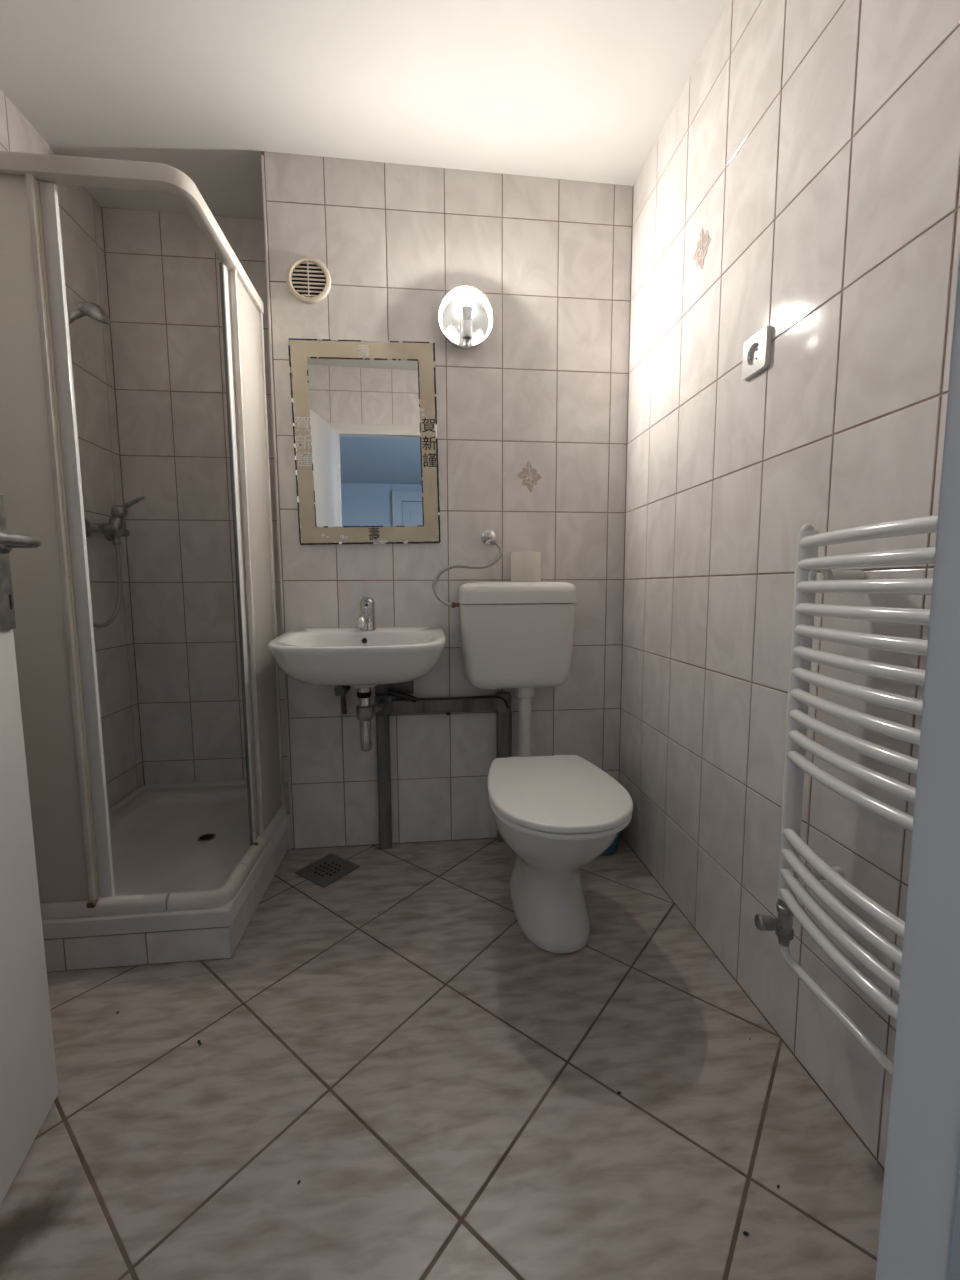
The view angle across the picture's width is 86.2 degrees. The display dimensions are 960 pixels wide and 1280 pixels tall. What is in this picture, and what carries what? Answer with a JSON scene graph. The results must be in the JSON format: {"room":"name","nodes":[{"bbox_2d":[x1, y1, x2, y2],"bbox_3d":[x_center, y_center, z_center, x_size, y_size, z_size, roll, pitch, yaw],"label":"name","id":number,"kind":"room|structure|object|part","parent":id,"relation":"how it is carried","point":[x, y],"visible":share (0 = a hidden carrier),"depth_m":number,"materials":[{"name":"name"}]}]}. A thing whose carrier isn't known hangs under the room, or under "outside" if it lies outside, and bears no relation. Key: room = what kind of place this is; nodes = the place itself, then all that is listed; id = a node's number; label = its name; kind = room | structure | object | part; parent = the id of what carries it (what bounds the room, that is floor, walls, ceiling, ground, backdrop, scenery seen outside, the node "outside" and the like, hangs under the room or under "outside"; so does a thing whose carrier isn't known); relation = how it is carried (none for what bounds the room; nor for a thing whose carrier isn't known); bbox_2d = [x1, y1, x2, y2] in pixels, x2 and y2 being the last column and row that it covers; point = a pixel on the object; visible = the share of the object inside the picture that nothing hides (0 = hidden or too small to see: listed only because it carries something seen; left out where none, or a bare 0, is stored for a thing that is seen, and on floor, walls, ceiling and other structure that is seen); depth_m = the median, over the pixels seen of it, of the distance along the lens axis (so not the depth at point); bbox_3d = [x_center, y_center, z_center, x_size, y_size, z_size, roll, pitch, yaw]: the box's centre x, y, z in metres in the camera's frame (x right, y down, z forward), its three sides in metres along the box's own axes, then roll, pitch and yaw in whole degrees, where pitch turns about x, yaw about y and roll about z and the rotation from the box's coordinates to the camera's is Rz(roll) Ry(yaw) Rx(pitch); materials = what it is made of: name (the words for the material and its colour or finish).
{"room":"bathroom","nodes":[
{"label":"bathroom","id":0,"kind":"room"},
{"bbox_2d":[0,88,143,809],"bbox_3d":[-1.382,-0.360,0.985,0.140,2.720,2.151,-1,6,-6],"label":"wall","id":1,"kind":"structure","parent":0,"point":[80,213],"depth_m":1.90,"materials":[{"name":"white tile"}]},
{"bbox_2d":[68,302,111,324],"bbox_3d":[-1.312,-1.053,1.677,0.175,0.116,0.084,-4,7,-34],"label":"shower","id":2,"kind":"object","parent":1,"relation":"attached to","point":[92,310],"visible":0.62,"depth_m":1.67,"materials":[{"name":"silver metal"}]},
{"bbox_3d":[-1.326,-1.043,1.665,0.093,0.099,0.029,-5,8,-40],"label":"handle","id":3,"kind":"part","parent":2,"relation":"part of","materials":[{"name":"silver metal"}]},
{"bbox_2d":[85,496,144,627],"bbox_3d":[-1.315,-0.526,1.813,0.168,0.962,0.333,-1,6,-6],"label":"shower mixer","id":4,"kind":"object","parent":1,"relation":"attached to","point":[114,530],"visible":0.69,"depth_m":1.87,"materials":[{"name":"silver metal"}]},
{"bbox_3d":[-1.280,-0.502,1.884,0.084,0.058,0.020,-1,6,-12],"label":"lever","id":5,"kind":"part","parent":4,"relation":"part of","materials":[{"name":"silver metal"}]},
{"bbox_2d":[101,207,287,784],"bbox_3d":[-1.163,-0.481,2.147,0.820,2.720,0.130,-1,6,-6],"label":"wall","id":6,"kind":"structure","parent":0,"point":[163,273],"depth_m":2.06,"materials":[{"name":"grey tile"}]},
{"bbox_2d":[261,151,294,848],"bbox_3d":[-0.728,-0.470,2.028,0.020,2.720,0.458,-1,6,-6],"label":"wall","id":7,"kind":"structure","parent":0,"point":[262,152],"depth_m":1.78,"materials":[{"name":"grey tile"}]},
{"bbox_2d":[261,155,293,847],"bbox_3d":[-0.709,-0.404,1.806,0.008,2.386,0.010,-1,6,-6],"label":"trim","id":8,"kind":"structure","parent":7,"relation":"attached to","point":[262,156],"depth_m":1.78,"materials":[{"name":"grey"}]},
{"bbox_2d":[0,0,728,219],"bbox_3d":[-0.356,-1.623,1.029,2.148,0.206,2.240,-1,6,-6],"label":"ceiling","id":9,"kind":"structure","parent":0,"point":[577,90],"depth_m":1.45,"materials":[{"name":"white paint"}]},
{"bbox_2d":[359,720,371,751],"bbox_3d":[-0.384,0.318,1.725,0.041,0.116,0.041,-1,6,-6],"label":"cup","id":10,"kind":"object","parent":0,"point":[365,725],"depth_m":1.71,"materials":[{"name":"metal"}]},
{"bbox_2d":[0,834,883,1279],"bbox_3d":[-0.342,0.903,1.268,2.148,0.100,2.200,-1,6,-6],"label":"floor","id":11,"kind":"structure","parent":0,"point":[439,1085],"depth_m":0.96,"materials":[{"name":"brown tile"}]},
{"bbox_2d":[44,828,287,971],"bbox_3d":[-1.038,0.759,1.760,0.666,0.091,0.893,-1,6,-6],"label":"plinth","id":12,"kind":"object","parent":11,"relation":"on","point":[216,943],"visible":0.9,"depth_m":1.33,"materials":[{"name":"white tile"}]},
{"bbox_2d":[42,778,289,938],"bbox_3d":[-1.035,0.680,1.755,0.671,0.063,0.902,-1,6,-6],"label":"shower tray","id":13,"kind":"object","parent":11,"relation":"on","point":[190,836],"visible":0.62,"depth_m":1.71,"materials":[{"name":"white ceramic"}]},
{"bbox_2d":[0,151,285,919],"bbox_3d":[-1.027,-0.215,1.500,0.666,1.800,0.570,-1,6,-6],"label":"shower enclosure","id":14,"kind":"object","parent":13,"relation":"on","point":[41,483],"visible":0.98,"depth_m":1.26,"materials":[{"name":"plastic"}]},
{"bbox_3d":[-1.162,-0.182,1.218,0.316,1.718,0.004,-1,6,-6],"label":"frosted panel","id":15,"kind":"part","parent":14,"relation":"part of","materials":[{"name":"white glass"}]},
{"bbox_3d":[-1.072,0.689,1.321,0.509,0.038,0.034,-1,6,-6],"label":"rail","id":16,"kind":"part","parent":14,"relation":"part of","materials":[{"name":"plastic"}]},
{"bbox_3d":[-1.030,-1.088,1.412,0.664,0.047,0.564,-1,6,-6],"label":"rail","id":17,"kind":"part","parent":14,"relation":"part of","materials":[{"name":"plastic"}]},
{"bbox_3d":[-0.746,0.678,1.414,0.152,0.038,0.152,-1,6,-6],"label":"corner rail","id":18,"kind":"part","parent":14,"relation":"part of","materials":[{"name":"plastic"}]},
{"bbox_3d":[-0.736,-0.231,1.676,0.004,1.718,0.258,-1,6,-6],"label":"frosted panel","id":19,"kind":"part","parent":14,"relation":"part of","materials":[{"name":"white glass"}]},
{"bbox_3d":[-0.725,-0.233,1.690,0.004,1.718,0.233,-1,6,-6],"label":"frosted panel","id":20,"kind":"part","parent":14,"relation":"part of","materials":[{"name":"white glass"}]},
{"bbox_3d":[-0.717,0.648,1.701,0.034,0.038,0.409,-1,6,-6],"label":"rail","id":21,"kind":"part","parent":14,"relation":"part of","materials":[{"name":"plastic"}]},
{"bbox_2d":[295,853,359,887],"bbox_3d":[-0.530,0.798,1.783,0.154,0.004,0.154,4,7,35],"label":"floor drain","id":22,"kind":"object","parent":11,"relation":"on","point":[330,868],"visible":1,"depth_m":1.78,"materials":[{"name":"grey metal"}]},
{"bbox_2d":[375,680,511,848],"bbox_3d":[-0.132,0.458,1.924,0.507,0.648,0.056,-1,6,-6],"label":"pipe boxing","id":23,"kind":"object","parent":11,"relation":"on","point":[500,703],"visible":0.84,"depth_m":1.90,"materials":[{"name":"grey plastic"}]},
{"bbox_2d":[356,688,385,751],"bbox_3d":[-0.375,0.257,1.774,0.069,0.227,0.174,0,6,7],"label":"trap","id":24,"kind":"object","parent":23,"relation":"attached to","point":[365,711],"visible":0.98,"depth_m":1.70,"materials":[{"name":"silver metal"}]},
{"bbox_3d":[-0.317,0.168,1.898,0.142,0.063,0.010,-1,6,-6],"label":"plate","id":25,"kind":"part","parent":23,"relation":"part of","materials":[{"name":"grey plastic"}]},
{"bbox_2d":[116,912,779,1235],"bbox_3d":[-0.128,0.866,1.109,1.348,0.005,0.634,3,7,26],"label":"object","id":26,"kind":"structure","parent":11,"relation":"on","point":[198,1041],"depth_m":0.92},
{"bbox_2d":[487,755,632,953],"bbox_3d":[0.185,0.594,1.574,0.364,0.445,0.833,-1,6,-6],"label":"toilet","id":27,"kind":"object","parent":11,"relation":"on","point":[557,814],"visible":1,"depth_m":1.36,"materials":[{"name":"white ceramic"}]},
{"bbox_3d":[0.202,0.417,1.382,0.360,0.015,0.482,-1,6,-6],"label":"seat","id":28,"kind":"part","parent":27,"relation":"part of","materials":[{"name":"white plastic"}]},
{"bbox_3d":[0.202,0.400,1.380,0.364,0.018,0.486,-1,6,-6],"label":"lid","id":29,"kind":"part","parent":27,"relation":"part of","materials":[{"name":"white plastic"}]},
{"bbox_2d":[600,831,620,855],"bbox_3d":[0.448,0.675,1.912,0.206,0.213,0.206,-1,6,-6],"label":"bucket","id":30,"kind":"object","parent":11,"relation":"on","point":[612,848],"visible":0.07,"depth_m":1.86,"materials":[{"name":"teal plastic"}]},
{"bbox_2d":[264,151,633,848],"bbox_3d":[-0.026,-0.481,2.099,1.408,2.720,0.461,-1,6,-6],"label":"wall","id":31,"kind":"structure","parent":0,"point":[532,419],"depth_m":1.85,"materials":[{"name":"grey tile"}]},
{"bbox_2d":[287,814,291,849],"bbox_3d":[-0.714,0.719,1.916,0.012,0.136,0.006,-1,6,-6],"label":"trim","id":32,"kind":"structure","parent":31,"relation":"attached to","point":[288,815],"depth_m":1.91,"materials":[{"name":"grey"}]},
{"bbox_2d":[286,256,330,303],"bbox_3d":[-0.578,-1.215,1.728,0.147,0.147,0.011,-1,6,-6],"label":"air vent","id":33,"kind":"object","parent":31,"relation":"in","point":[308,279],"visible":1,"depth_m":1.73,"materials":[{"name":"beige plastic"}]},
{"bbox_2d":[334,686,350,714],"bbox_3d":[-0.495,0.210,1.848,0.048,0.121,0.079,-1,6,-6],"label":"angle valve","id":34,"kind":"object","parent":31,"relation":"attached to","point":[341,691],"visible":0.77,"depth_m":1.83,"materials":[{"name":"grey metal"}]},
{"bbox_2d":[268,627,445,687],"bbox_3d":[-0.385,0.065,1.678,0.546,0.181,0.410,-1,6,-6],"label":"washbasin","id":35,"kind":"object","parent":31,"relation":"attached to","point":[353,657],"visible":1,"depth_m":1.52,"materials":[{"name":"white ceramic"}]},
{"bbox_2d":[357,596,375,629],"bbox_3d":[-0.390,-0.090,1.755,0.056,0.119,0.159,-1,6,-6],"label":"tap","id":36,"kind":"object","parent":35,"relation":"on","point":[366,619],"visible":1,"depth_m":1.78,"materials":[{"name":"silver metal"}]},
{"bbox_3d":[-0.393,-0.071,1.744,0.036,0.045,0.128,0,6,-2],"label":"spout","id":37,"kind":"part","parent":36,"relation":"part of","materials":[{"name":"silver metal"}]},
{"bbox_2d":[288,338,440,544],"bbox_3d":[-0.397,-0.686,1.801,0.507,0.699,0.011,-1,6,-6],"label":"wall mirror","id":38,"kind":"object","parent":31,"relation":"attached to","point":[364,413],"visible":1,"depth_m":1.79,"materials":[{"name":"white mirror"}]},
{"bbox_2d":[439,286,492,349],"bbox_3d":[-0.047,-1.100,1.738,0.186,0.186,0.125,-1,6,-6],"label":"wall lamp","id":39,"kind":"object","parent":31,"relation":"attached to","point":[465,316],"visible":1,"depth_m":1.77,"materials":[{"name":"white glass"}]},
{"bbox_3d":[-0.044,-1.098,1.714,0.183,0.183,0.077,-1,6,-6],"label":"glass","id":40,"kind":"part","parent":39,"relation":"part of","materials":[{"name":"white glass"}]},
{"bbox_3d":[-0.045,-1.107,1.749,0.042,0.047,0.042,-1,6,-6],"label":"bulb","id":41,"kind":"part","parent":39,"relation":"part of","materials":[{"name":"grey glass"}]},
{"bbox_2d":[432,530,502,607],"bbox_3d":[-0.045,-0.258,1.839,0.251,0.280,0.067,-2,6,-20],"label":"valve","id":42,"kind":"object","parent":31,"relation":"attached to","point":[488,537],"visible":1,"depth_m":1.84,"materials":[{"name":"silver metal"}]},
{"bbox_3d":[0.035,-0.375,1.847,0.039,0.039,0.019,-1,6,-6],"label":"knob","id":43,"kind":"part","parent":42,"relation":"part of","materials":[{"name":"silver metal"}]},
{"bbox_2d":[458,582,576,756],"bbox_3d":[0.131,0.120,1.847,0.405,0.654,0.192,-1,6,-6],"label":"cistern","id":44,"kind":"object","parent":31,"relation":"attached to","point":[517,635],"visible":0.96,"depth_m":1.75,"materials":[{"name":"white plastic"}]},
{"bbox_3d":[0.129,-0.168,1.818,0.405,0.074,0.192,-1,6,-6],"label":"tank lid","id":45,"kind":"part","parent":44,"relation":"part of","materials":[{"name":"white plastic"}]},
{"bbox_3d":[0.130,0.018,1.839,0.397,0.296,0.186,-1,6,-6],"label":"tank","id":46,"kind":"part","parent":44,"relation":"part of","materials":[{"name":"white plastic"}]},
{"bbox_2d":[511,552,540,581],"bbox_3d":[0.163,-0.259,1.824,0.106,0.102,0.106,-1,6,-6],"label":"toilet roll","id":47,"kind":"object","parent":44,"relation":"on","point":[525,566],"visible":1,"depth_m":1.78,"materials":[{"name":"beige paper"}]},
{"bbox_2d":[517,460,541,491],"bbox_3d":[0.181,-0.599,1.877,0.092,0.116,0.001,-1,6,-6],"label":"print","id":48,"kind":"object","parent":31,"relation":"attached to","point":[529,472],"depth_m":1.88,"materials":[{"name":"beige tile"}]},
{"bbox_2d":[619,0,959,1169],"bbox_3d":[0.717,-0.375,1.037,0.153,2.720,1.821,-1,6,-6],"label":"wall","id":49,"kind":"structure","parent":0,"point":[802,181],"depth_m":1.09,"materials":[{"name":"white tile"}]},
{"bbox_2d":[693,228,710,269],"bbox_3d":[0.595,-1.050,1.375,0.001,0.116,0.092,-1,6,-6],"label":"print","id":50,"kind":"object","parent":49,"relation":"attached to","point":[701,236],"depth_m":1.37,"materials":[{"name":"beige tile"}]},
{"bbox_2d":[742,326,771,380],"bbox_3d":[0.619,-0.642,1.151,0.012,0.086,0.086,-1,6,-6],"label":"power socket","id":51,"kind":"object","parent":49,"relation":"attached to","point":[756,350],"visible":1,"depth_m":1.14,"materials":[{"name":"white plastic"}]},
{"bbox_2d":[754,515,937,1075],"bbox_3d":[0.621,0.232,0.724,0.122,0.837,0.525,-1,6,-6],"label":"towel radiator","id":52,"kind":"object","parent":49,"relation":"attached to","point":[789,888],"visible":0.88,"depth_m":0.79,"materials":[{"name":"white metal"}]},
{"bbox_3d":[0.590,0.153,0.960,0.028,0.702,0.029,-1,6,-6],"label":"post","id":53,"kind":"part","parent":52,"relation":"part of","materials":[{"name":"white metal"}]},
{"bbox_3d":[-0.240,-0.285,0.106,1.948,2.700,0.120,-1,6,-6],"label":"wall","id":54,"kind":"structure","parent":0,"visible":0},
{"bbox_2d":[0,495,57,1204],"bbox_3d":[-0.687,-0.082,0.523,0.110,1.995,0.774,-2,6,-17],"label":"door","id":55,"kind":"structure","parent":54,"relation":"in","point":[28,1074],"depth_m":0.87,"materials":[{"name":"white paint"}]},
{"bbox_3d":[-0.804,-0.130,0.860,0.007,0.227,0.042,-2,6,-17],"label":"handle plate","id":56,"kind":"part","parent":55,"relation":"part of","materials":[{"name":"silver metal"}]},
{"bbox_3d":[-0.743,-0.159,0.821,0.059,0.020,0.148,-5,7,-37],"label":"lever handle","id":57,"kind":"part","parent":55,"relation":"part of","materials":[{"name":"silver metal"}]},
{"bbox_2d":[875,253,959,1279],"bbox_3d":[-0.176,-0.066,0.188,0.930,2.047,0.036,-1,6,-6],"label":"trim","id":58,"kind":"structure","parent":54,"relation":"attached to","point":[919,1232],"depth_m":0.25,"materials":[{"name":"white paint"}]}
]}

